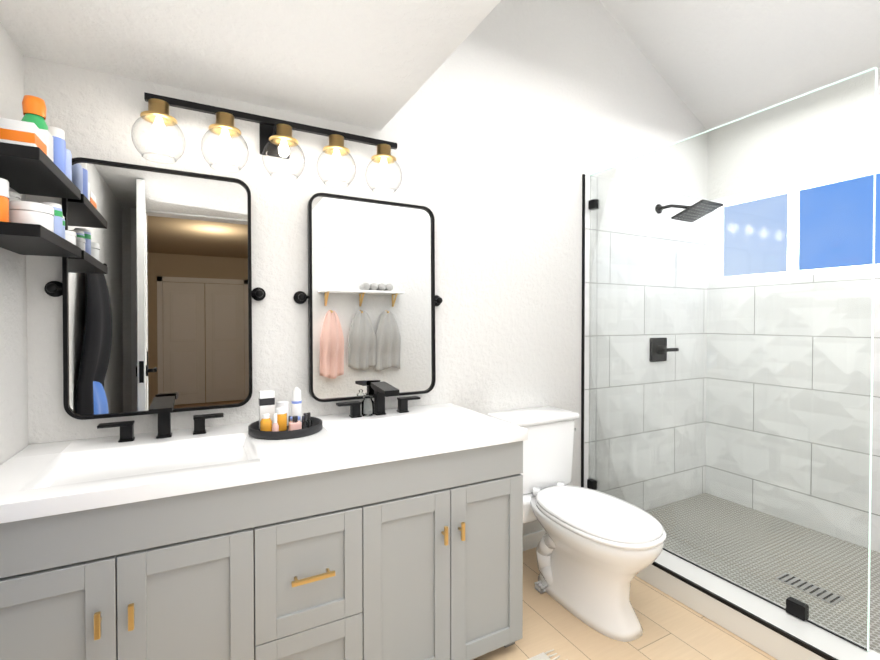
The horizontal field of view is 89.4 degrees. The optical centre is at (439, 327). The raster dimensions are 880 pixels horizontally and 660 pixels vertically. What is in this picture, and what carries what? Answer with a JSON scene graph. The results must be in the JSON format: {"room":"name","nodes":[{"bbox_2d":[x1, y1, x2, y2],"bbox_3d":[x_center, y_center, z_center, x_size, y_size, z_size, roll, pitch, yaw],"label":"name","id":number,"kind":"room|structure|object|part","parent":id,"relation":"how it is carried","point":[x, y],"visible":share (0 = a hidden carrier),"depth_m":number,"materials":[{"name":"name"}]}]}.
{"room":"bathroom","nodes":[
{"label":"bathroom","id":0,"kind":"room"},
{"bbox_2d":[0,22,28,464],"bbox_3d":[-0.878,-0.893,0.454,0.120,4.200,2.070,0,1,-28],"label":"wall","id":1,"kind":"structure","parent":0,"point":[14,439],"depth_m":1.31,"materials":[{"name":"white paint"}]},
{"bbox_2d":[0,178,80,257],"bbox_3d":[-1.123,-0.288,1.213,0.149,0.138,0.405,0,1,-28],"label":"wall shelf","id":2,"kind":"object","parent":1,"relation":"attached to","point":[31,228],"visible":1,"depth_m":1.14,"materials":[{"name":"black wood"}]},
{"bbox_2d":[0,95,80,199],"bbox_3d":[-1.123,-0.515,1.210,0.149,0.222,0.405,0,1,-28],"label":"wall shelf","id":3,"kind":"object","parent":1,"relation":"attached to","point":[35,156],"visible":1,"depth_m":1.20,"materials":[{"name":"black wood"}]},
{"bbox_2d":[0,0,500,130],"bbox_3d":[-0.329,-1.922,0.797,1.186,2.153,1.950,0,1,-28],"label":"ceiling","id":4,"kind":"structure","parent":0,"point":[373,64],"depth_m":1.34,"materials":[{"name":"white paint"}]},
{"bbox_2d":[23,0,707,534],"bbox_3d":[0.240,-0.920,2.285,3.810,4.200,0.120,0,1,-28],"label":"wall","id":5,"kind":"structure","parent":0,"point":[509,124],"depth_m":2.17,"materials":[{"name":"white paint"}]},
{"bbox_2d":[44,157,265,419],"bbox_3d":[-0.963,-0.126,1.559,0.663,0.847,0.053,0,0,-28],"label":"mirror","id":6,"kind":"object","parent":5,"relation":"attached to","point":[155,290],"visible":0.98,"depth_m":1.53,"materials":[{"name":"black metal"}]},
{"bbox_2d":[131,92,401,194],"bbox_3d":[-0.592,-0.679,1.686,0.958,0.219,0.161,0,1,-28],"label":"sconce","id":7,"kind":"object","parent":5,"relation":"attached to","point":[276,139],"visible":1,"depth_m":1.66,"materials":[{"name":"clear glass"}]},
{"bbox_3d":[-0.946,-0.636,1.497,0.156,0.139,0.156,0,1,-28],"label":"globe","id":8,"kind":"part","parent":7,"relation":"part of","materials":[{"name":"clear glass"}]},
{"bbox_3d":[-0.946,-0.672,1.497,0.040,0.062,0.039,0,1,-28],"label":"bulb","id":9,"kind":"part","parent":7,"relation":"part of","materials":[{"name":"white glass"}]},
{"bbox_3d":[-0.768,-0.637,1.591,0.156,0.139,0.156,0,1,-28],"label":"globe","id":10,"kind":"part","parent":7,"relation":"part of","materials":[{"name":"clear glass"}]},
{"bbox_3d":[-0.768,-0.674,1.590,0.040,0.062,0.039,0,1,-28],"label":"bulb","id":11,"kind":"part","parent":7,"relation":"part of","materials":[{"name":"white glass"}]},
{"bbox_3d":[-0.591,-0.638,1.685,0.156,0.139,0.156,0,1,-28],"label":"globe","id":12,"kind":"part","parent":7,"relation":"part of","materials":[{"name":"clear glass"}]},
{"bbox_3d":[-0.591,-0.675,1.684,0.040,0.062,0.039,0,1,-28],"label":"bulb","id":13,"kind":"part","parent":7,"relation":"part of","materials":[{"name":"white glass"}]},
{"bbox_3d":[-0.414,-0.640,1.779,0.156,0.139,0.156,0,1,-28],"label":"globe","id":14,"kind":"part","parent":7,"relation":"part of","materials":[{"name":"clear glass"}]},
{"bbox_3d":[-0.414,-0.676,1.778,0.040,0.062,0.039,0,1,-28],"label":"bulb","id":15,"kind":"part","parent":7,"relation":"part of","materials":[{"name":"white glass"}]},
{"bbox_3d":[-0.237,-0.641,1.872,0.156,0.139,0.156,0,1,-28],"label":"globe","id":16,"kind":"part","parent":7,"relation":"part of","materials":[{"name":"clear glass"}]},
{"bbox_3d":[-0.237,-0.678,1.872,0.040,0.062,0.039,0,1,-28],"label":"bulb","id":17,"kind":"part","parent":7,"relation":"part of","materials":[{"name":"white glass"}]},
{"bbox_2d":[293,193,442,401],"bbox_3d":[-0.281,-0.121,1.921,0.670,0.846,0.053,0,0,-28],"label":"mirror","id":18,"kind":"object","parent":5,"relation":"attached to","point":[374,300],"visible":1,"depth_m":1.89,"materials":[{"name":"black metal"}]},
{"bbox_2d":[523,529,545,550],"bbox_3d":[0.389,1.140,2.318,0.765,0.080,0.013,0,1,-28],"label":"baseboard","id":19,"kind":"structure","parent":5,"relation":"attached to","point":[531,540],"depth_m":2.35,"materials":[{"name":"white wood"}]},
{"bbox_2d":[584,175,707,509],"bbox_3d":[1.333,0.142,2.805,1.165,2.020,0.010,0,1,-28],"label":"tiled wall","id":20,"kind":"structure","parent":5,"relation":"attached to","point":[685,391],"depth_m":2.79,"materials":[{"name":"white tile"}]},
{"bbox_2d":[581,173,707,486],"bbox_3d":[1.324,0.094,2.799,1.167,1.938,0.012,0,1,-28],"label":"trim","id":21,"kind":"structure","parent":20,"relation":"attached to","point":[583,330],"depth_m":2.52,"materials":[{"name":"black metal"}]},
{"bbox_2d":[649,338,678,361],"bbox_3d":[1.417,0.142,2.808,0.195,0.150,0.065,0,1,-28],"label":"shower valve","id":22,"kind":"object","parent":20,"relation":"attached to","point":[662,342],"depth_m":2.80,"materials":[{"name":"black metal"}]},
{"bbox_2d":[655,199,723,221],"bbox_3d":[1.463,-0.708,2.660,0.200,0.136,0.345,0,1,-28],"label":"shower head","id":23,"kind":"object","parent":20,"relation":"attached to","point":[692,210],"depth_m":2.60},
{"bbox_2d":[472,493,879,659],"bbox_3d":[0.724,1.233,1.401,3.810,0.120,2.190,0,1,-28],"label":"floor","id":24,"kind":"structure","parent":0,"point":[815,573],"depth_m":1.96,"materials":[{"name":"tile"}]},
{"bbox_2d":[0,381,527,659],"bbox_3d":[-0.489,0.715,1.511,1.530,0.954,0.602,0,1,-28],"label":"bathroom vanity","id":25,"kind":"object","parent":24,"relation":"on","point":[382,533],"visible":1,"depth_m":1.28,"materials":[{"name":"grey wood"}]},
{"bbox_2d":[0,403,527,523],"bbox_3d":[-0.493,0.415,1.516,1.530,0.088,0.582,0,1,-28],"label":"countertop","id":26,"kind":"structure","parent":25,"relation":"on","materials":[{"name":"white stone"}]},
{"bbox_2d":[97,396,223,441],"bbox_3d":[-0.906,0.305,1.454,0.360,0.133,0.162,0,1,-28],"label":"faucet","id":27,"kind":"object","parent":26,"relation":"on","point":[164,405],"depth_m":1.49,"materials":[{"name":"black metal"}]},
{"bbox_2d":[248,387,321,439],"bbox_3d":[-0.548,0.297,1.585,0.250,0.146,0.250,0,1,-28],"label":"tray","id":28,"kind":"object","parent":26,"relation":"on","point":[278,422],"visible":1,"depth_m":1.56,"materials":[{"name":"black"}]},
{"bbox_2d":[361,392,373,415],"bbox_3d":[-0.300,0.317,1.845,0.052,0.098,0.052,0,1,-28],"label":"glass jar","id":29,"kind":"object","parent":26,"relation":"on","point":[363,404],"visible":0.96,"depth_m":1.86,"materials":[{"name":"glass"}]},
{"bbox_2d":[336,381,419,417],"bbox_3d":[-0.226,0.300,1.814,0.360,0.133,0.162,0,1,-28],"label":"faucet","id":30,"kind":"object","parent":26,"relation":"on","point":[381,389],"depth_m":1.85,"materials":[{"name":"black metal"}]},
{"bbox_2d":[527,649,567,659],"bbox_3d":[0.203,1.185,1.258,0.755,0.020,0.485,0,1,-28],"label":"rug","id":31,"kind":"object","parent":24,"relation":"on","point":[542,656],"visible":1,"depth_m":1.60,"materials":[{"name":"beige fabric"}]},
{"bbox_2d":[487,406,665,641],"bbox_3d":[0.606,0.812,1.976,0.429,0.758,0.802,0,1,-28],"label":"toilet","id":32,"kind":"object","parent":24,"relation":"on","point":[597,552],"visible":0.96,"depth_m":1.84,"materials":[{"name":"white ceramic"}]},
{"bbox_3d":[0.471,0.612,2.227,0.429,0.365,0.226,0,1,-28],"label":"tank","id":33,"kind":"part","parent":32,"relation":"part of","materials":[{"name":"white ceramic"}]},
{"bbox_3d":[0.649,0.779,1.878,0.376,0.038,0.590,0,1,-28],"label":"seat","id":34,"kind":"part","parent":32,"relation":"part of","materials":[{"name":"white ceramic"}]},
{"bbox_2d":[636,547,879,659],"bbox_3d":[1.256,1.133,1.676,0.172,0.112,1.936,0,1,-28],"label":"shower curb","id":35,"kind":"object","parent":24,"relation":"on","point":[774,631],"visible":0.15,"depth_m":1.71,"materials":[{"name":"white stone"}]},
{"bbox_2d":[587,67,877,650],"bbox_3d":[1.142,0.107,2.006,0.034,1.930,1.220,0,1,-28],"label":"glass panel","id":36,"kind":"object","parent":35,"relation":"on","point":[602,477],"visible":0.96,"depth_m":2.02,"materials":[{"name":"clear glass"}]},
{"bbox_2d":[775,573,844,604],"bbox_3d":[1.643,1.163,1.984,0.100,0.003,0.220,0,1,-28],"label":"shower drain","id":37,"kind":"object","parent":24,"relation":"on","point":[820,593],"depth_m":1.97,"materials":[{"name":"silver metal"}]},
{"bbox_2d":[599,0,879,129],"bbox_3d":[1.248,-1.999,1.632,2.384,1.348,1.950,0,1,-28],"label":"ceiling","id":38,"kind":"structure","parent":0,"point":[715,63],"depth_m":2.47,"materials":[{"name":"white paint"}]},
{"bbox_2d":[707,67,879,280],"bbox_3d":[2.383,-0.918,2.180,0.120,4.200,2.070,0,1,-28],"label":"wall","id":39,"kind":"structure","parent":0,"point":[800,129],"depth_m":2.60,"materials":[{"name":"white paint"}]},
{"bbox_2d":[705,159,879,552],"bbox_3d":[2.299,0.151,2.214,0.010,2.020,1.940,0,1,-28],"label":"tiled wall","id":40,"kind":"structure","parent":39,"relation":"attached to","point":[745,312],"depth_m":2.60,"materials":[{"name":"white tile"}]},
{"bbox_2d":[716,166,879,280],"bbox_3d":[2.103,-0.570,2.648,0.062,0.530,0.870,0,1,-28],"label":"window","id":41,"kind":"structure","parent":39,"relation":"in","point":[799,229],"depth_m":2.61,"materials":[{"name":"white"}]}
]}

